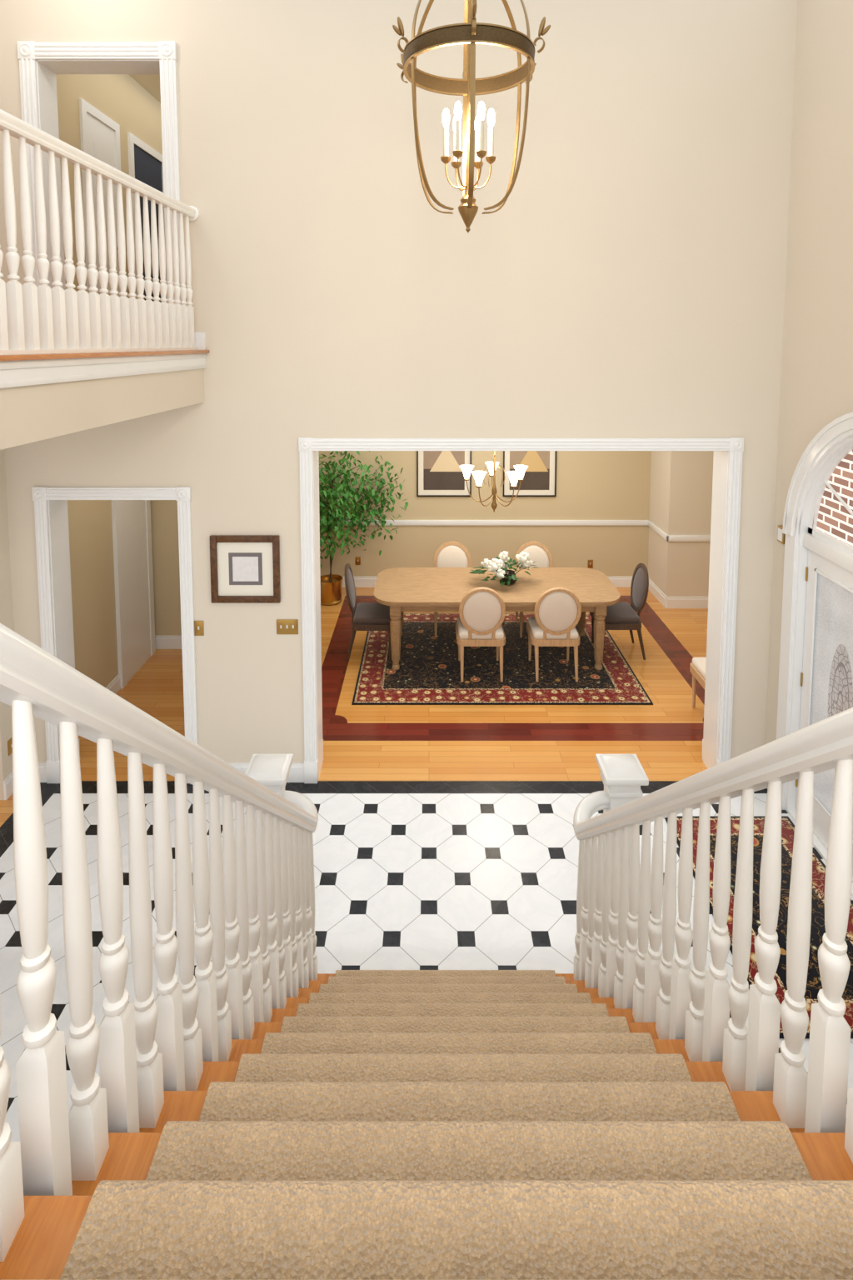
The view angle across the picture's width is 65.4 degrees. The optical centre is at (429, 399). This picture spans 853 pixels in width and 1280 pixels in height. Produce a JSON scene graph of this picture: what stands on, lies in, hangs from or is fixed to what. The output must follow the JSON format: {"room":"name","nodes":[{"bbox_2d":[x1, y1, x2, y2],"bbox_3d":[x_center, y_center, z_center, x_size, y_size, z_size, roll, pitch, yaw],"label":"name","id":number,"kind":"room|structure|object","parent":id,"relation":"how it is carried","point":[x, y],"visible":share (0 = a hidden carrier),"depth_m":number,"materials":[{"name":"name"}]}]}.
{"room":"foyer staircase","nodes":[
{"label":"foyer staircase","id":0,"kind":"room"},
{"bbox_2d":[128,74,160,103],"bbox_3d":[-1.175,-1.474,3.009,10.250,3.310,12.420,0,5,0],"label":"ceiling","id":1,"kind":"structure","parent":0,"point":[150,82],"depth_m":6.84,"materials":[{"name":"paint"}]},
{"bbox_2d":[392,0,550,232],"bbox_3d":[0.175,-1.830,2.889,0.652,2.177,0.750,0,5,0],"label":"lantern chandelier","id":2,"kind":"object","parent":1,"relation":"hanging from","point":[470,32],"visible":1,"depth_m":2.86,"materials":[{"name":"gold metal"}]},
{"bbox_2d":[460,450,527,512],"bbox_3d":[0.709,0.536,7.191,0.746,1.393,0.719,0,5,0],"label":"dining chandelier","id":3,"kind":"object","parent":1,"relation":"hanging from","point":[518,474],"visible":0.98,"depth_m":7.18,"materials":[{"name":"gold metal"}]},
{"bbox_2d":[0,587,708,826],"bbox_3d":[-1.175,3.202,3.553,10.250,0.120,12.120,0,5,0],"label":"floor","id":4,"kind":"structure","parent":0,"point":[362,742],"depth_m":5.99,"materials":[{"name":"brown wood"}]},
{"bbox_2d":[319,450,408,605],"bbox_3d":[-0.969,1.537,8.509,1.377,2.366,1.489,0,5,0],"label":"ficus tree","id":5,"kind":"object","parent":4,"relation":"on","point":[331,584],"visible":0.81,"depth_m":8.69,"materials":[{"name":"green plant"}]},
{"bbox_2d":[351,613,653,704],"bbox_3d":[0.700,2.813,7.383,2.870,0.012,2.140,0,5,0],"label":"dining rug","id":6,"kind":"object","parent":4,"relation":"on","point":[429,672],"visible":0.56,"depth_m":6.89,"materials":[{"name":"black carpet"}]},
{"bbox_2d":[345,563,391,661],"bbox_3d":[-0.642,2.312,7.331,0.554,0.995,0.500,0,5,0],"label":"chair","id":7,"kind":"object","parent":6,"relation":"on","point":[366,616],"visible":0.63,"depth_m":7.15,"materials":[{"name":"grey fabric"}]},
{"bbox_2d":[433,541,471,637],"bbox_3d":[0.285,2.262,7.931,0.500,0.995,0.554,0,5,0],"label":"chair","id":8,"kind":"object","parent":6,"relation":"on","point":[450,554],"visible":0.33,"depth_m":8.12,"materials":[{"name":"fabric"}]},
{"bbox_2d":[455,586,505,681],"bbox_3d":[0.535,2.347,6.911,0.500,0.995,0.554,0,5,0],"label":"chair","id":9,"kind":"object","parent":6,"relation":"on","point":[482,610],"visible":1,"depth_m":6.68,"materials":[{"name":"fabric"}]},
{"bbox_2d":[374,567,620,670],"bbox_3d":[0.717,2.419,7.350,2.610,0.777,1.060,0,5,0],"label":"dining table","id":10,"kind":"object","parent":6,"relation":"on","point":[403,589],"visible":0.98,"depth_m":7.14,"materials":[{"name":"brown wood"}]},
{"bbox_2d":[469,550,535,586],"bbox_3d":[0.837,1.852,7.296,0.801,0.360,0.586,0,5,0],"label":"flower arrangement","id":11,"kind":"object","parent":10,"relation":"on","point":[499,566],"visible":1,"depth_m":7.25,"materials":[{"name":"white plant"}]},
{"bbox_2d":[514,541,553,637],"bbox_3d":[1.280,2.262,7.931,0.500,0.995,0.554,0,5,0],"label":"chair","id":12,"kind":"object","parent":6,"relation":"on","point":[538,552],"visible":0.25,"depth_m":8.12,"materials":[{"name":"fabric"}]},
{"bbox_2d":[526,586,581,681],"bbox_3d":[1.295,2.347,6.911,0.500,0.995,0.554,0,5,0],"label":"chair","id":13,"kind":"object","parent":6,"relation":"on","point":[557,612],"visible":1,"depth_m":6.69,"materials":[{"name":"fabric"}]},
{"bbox_2d":[590,563,649,660],"bbox_3d":[2.102,2.310,7.351,0.554,0.995,0.500,0,5,0],"label":"chair","id":14,"kind":"object","parent":6,"relation":"on","point":[622,615],"visible":0.69,"depth_m":7.21,"materials":[{"name":"grey fabric"}]},
{"bbox_2d":[690,657,706,707],"bbox_3d":[2.722,2.422,6.016,0.554,0.995,0.500,0,5,0],"label":"chair","id":15,"kind":"object","parent":4,"relation":"on","point":[697,668],"visible":0.2,"depth_m":6.14,"materials":[{"name":"fabric"}]},
{"bbox_2d":[0,0,852,799],"bbox_3d":[-1.175,0.103,3.292,10.250,6.100,12.120,0,5,0],"label":"wall","id":16,"kind":"structure","parent":0,"point":[669,252],"depth_m":4.90,"materials":[{"name":"beige paint"}]},
{"bbox_2d":[7,736,12,755],"bbox_3d":[-3.191,2.652,5.081,0.021,0.118,0.072,0,5,0],"label":"outlet plate","id":17,"kind":"object","parent":16,"relation":"attached to","point":[10,741],"visible":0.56,"depth_m":5.07,"materials":[{"name":"gold metal"}]},
{"bbox_2d":[0,350,209,449],"bbox_3d":[-2.695,0.151,1.099,1.819,0.391,7.819,0,5,2],"label":"balcony","id":18,"kind":"object","parent":16,"relation":"attached to","point":[43,396],"visible":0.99,"depth_m":3.37,"materials":[{"name":"beige paint"}]},
{"bbox_2d":[0,109,199,354],"bbox_3d":[-1.880,-0.569,1.088,0.400,1.046,7.639,0,5,0],"label":"balcony railing","id":19,"kind":"object","parent":18,"relation":"on","point":[54,320],"depth_m":3.49,"materials":[{"name":"white wood"}]},
{"bbox_2d":[194,620,204,635],"bbox_3d":[-1.772,1.765,5.108,0.072,0.118,0.021,0,5,0],"label":"switch plate","id":20,"kind":"object","parent":16,"relation":"attached to","point":[198,625],"visible":1,"depth_m":5.11,"materials":[{"name":"gold metal"}]},
{"bbox_2d":[210,535,280,603],"bbox_3d":[-1.400,1.296,5.062,0.525,0.522,0.030,0,5,0],"label":"picture","id":21,"kind":"object","parent":16,"relation":"attached to","point":[245,568],"visible":1,"depth_m":5.06},
{"bbox_2d":[276,619,298,634],"bbox_3d":[-1.091,1.754,5.107,0.164,0.118,0.021,0,5,0],"label":"triple switch plate","id":22,"kind":"object","parent":16,"relation":"attached to","point":[283,626],"visible":1,"depth_m":5.11,"materials":[{"name":"gold metal"}]},
{"bbox_2d":[355,556,360,564],"bbox_3d":[-1.000,2.278,9.346,0.072,0.118,0.021,0,5,0],"label":"outlet plate","id":23,"kind":"object","parent":16,"relation":"attached to","point":[357,558],"visible":1,"depth_m":9.35,"materials":[{"name":"gold metal"}]},
{"bbox_2d":[3,40,744,799],"bbox_3d":[0.300,0.060,6.962,7.000,5.571,4.400,0,5,0],"label":"trim","id":24,"kind":"structure","parent":16,"relation":"attached to","point":[39,62],"depth_m":5.11,"materials":[{"name":"white wood"}]},
{"bbox_2d":[416,450,471,496],"bbox_3d":[0.210,0.909,9.225,0.758,0.900,0.030,0,5,0],"label":"picture","id":25,"kind":"object","parent":16,"relation":"attached to","point":[439,473],"visible":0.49,"depth_m":9.24},
{"bbox_2d":[503,450,556,496],"bbox_3d":[1.400,0.909,9.225,0.740,0.900,0.030,0,5,0],"label":"picture","id":26,"kind":"object","parent":16,"relation":"attached to","point":[540,476],"visible":0.54,"depth_m":9.24},
{"bbox_2d":[588,560,593,568],"bbox_3d":[2.273,2.322,9.350,0.072,0.118,0.021,0,5,0],"label":"outlet plate","id":27,"kind":"object","parent":16,"relation":"attached to","point":[590,562],"visible":1,"depth_m":9.35,"materials":[{"name":"gold metal"}]},
{"bbox_2d":[777,525,785,544],"bbox_3d":[2.614,1.003,4.918,0.031,0.120,0.085,0,5,0],"label":"keypad","id":28,"kind":"object","parent":16,"relation":"attached to","point":[781,537],"visible":0.83,"depth_m":4.91,"materials":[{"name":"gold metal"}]},
{"bbox_2d":[776,412,852,897],"bbox_3d":[2.725,1.582,3.898,0.290,3.050,2.000,0,5,0],"label":"door frame","id":29,"kind":"structure","parent":16,"relation":"attached to","point":[818,517],"depth_m":4.63,"materials":[{"name":"white wood"}]},
{"bbox_2d":[795,549,852,881],"bbox_3d":[2.674,2.098,3.942,0.123,1.965,1.744,0,5,0],"label":"front door","id":30,"kind":"structure","parent":16,"relation":"in","point":[827,676],"depth_m":4.52,"materials":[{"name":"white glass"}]},
{"bbox_2d":[0,780,852,1141],"bbox_3d":[-0.090,3.385,1.370,5.920,0.120,7.740,0,5,0],"label":"floor","id":31,"kind":"structure","parent":0,"point":[409,875],"depth_m":4.28,"materials":[{"name":"tile"}]},
{"bbox_2d":[0,623,852,1279],"bbox_3d":[0.085,1.392,1.818,2.112,3.778,3.578,0,5,0],"label":"staircase","id":32,"kind":"structure","parent":31,"relation":"on","point":[271,1116],"depth_m":1.25,"materials":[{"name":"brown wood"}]},
{"bbox_2d":[665,815,852,1038],"bbox_3d":[2.155,3.093,4.051,0.900,0.012,1.540,0,5,0],"label":"rug","id":33,"kind":"object","parent":31,"relation":"on","point":[814,984],"visible":0.31,"depth_m":4.07,"materials":[{"name":"black carpet"}]}
]}

